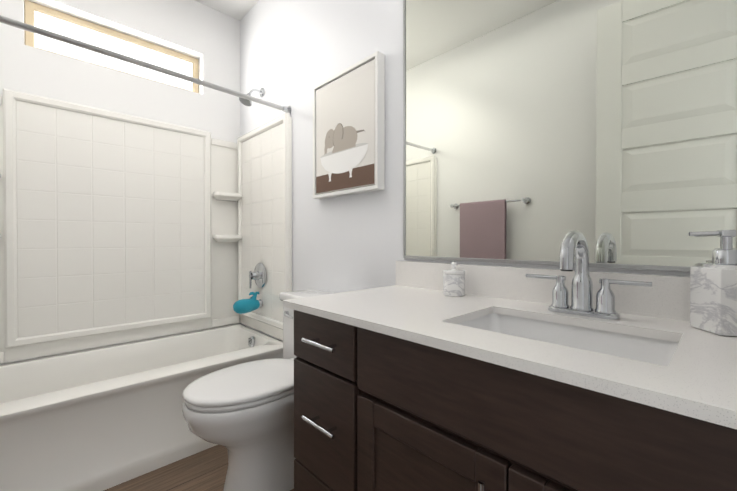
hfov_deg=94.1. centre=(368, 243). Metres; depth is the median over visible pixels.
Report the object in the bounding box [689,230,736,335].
soap dispenser
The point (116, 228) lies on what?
tub surround
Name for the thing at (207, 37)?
wall
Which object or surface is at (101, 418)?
bathtub
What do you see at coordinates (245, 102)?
shower head
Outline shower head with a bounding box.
[239,88,263,105]
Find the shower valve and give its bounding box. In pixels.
[249,263,266,287]
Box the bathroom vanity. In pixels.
[283,261,736,490]
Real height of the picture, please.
0.600 m
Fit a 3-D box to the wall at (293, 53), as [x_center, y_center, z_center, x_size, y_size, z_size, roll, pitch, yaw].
[0.528,-0.320,1.170,0.150,2.740,4.510,0,1,-44]
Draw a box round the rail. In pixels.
[0,15,290,112]
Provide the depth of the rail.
1.54 m
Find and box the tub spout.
[233,292,262,313]
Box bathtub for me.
[0,324,282,490]
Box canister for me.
[443,262,464,296]
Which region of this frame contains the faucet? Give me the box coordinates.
[525,230,652,318]
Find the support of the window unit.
in the wall at (207, 37)
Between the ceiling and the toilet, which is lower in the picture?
the toilet
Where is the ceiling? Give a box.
[195,0,258,20]
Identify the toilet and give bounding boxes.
[182,289,333,490]
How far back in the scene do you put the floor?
1.54 m
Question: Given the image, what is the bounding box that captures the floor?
[104,445,293,490]
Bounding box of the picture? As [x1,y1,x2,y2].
[313,51,384,198]
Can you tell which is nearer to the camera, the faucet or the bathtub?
the faucet
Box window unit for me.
[24,0,198,92]
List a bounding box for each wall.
[0,0,240,364]
[240,0,689,341]
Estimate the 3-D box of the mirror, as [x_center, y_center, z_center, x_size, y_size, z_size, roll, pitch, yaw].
[0.534,-0.651,1.043,0.009,1.434,1.117,0,1,-44]
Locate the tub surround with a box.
[0,88,291,363]
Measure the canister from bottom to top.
0.116 m
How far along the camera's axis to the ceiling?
2.46 m
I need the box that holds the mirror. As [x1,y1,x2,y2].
[403,0,736,271]
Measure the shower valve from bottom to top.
0.172 m
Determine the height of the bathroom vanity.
0.974 m
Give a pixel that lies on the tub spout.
(244, 306)

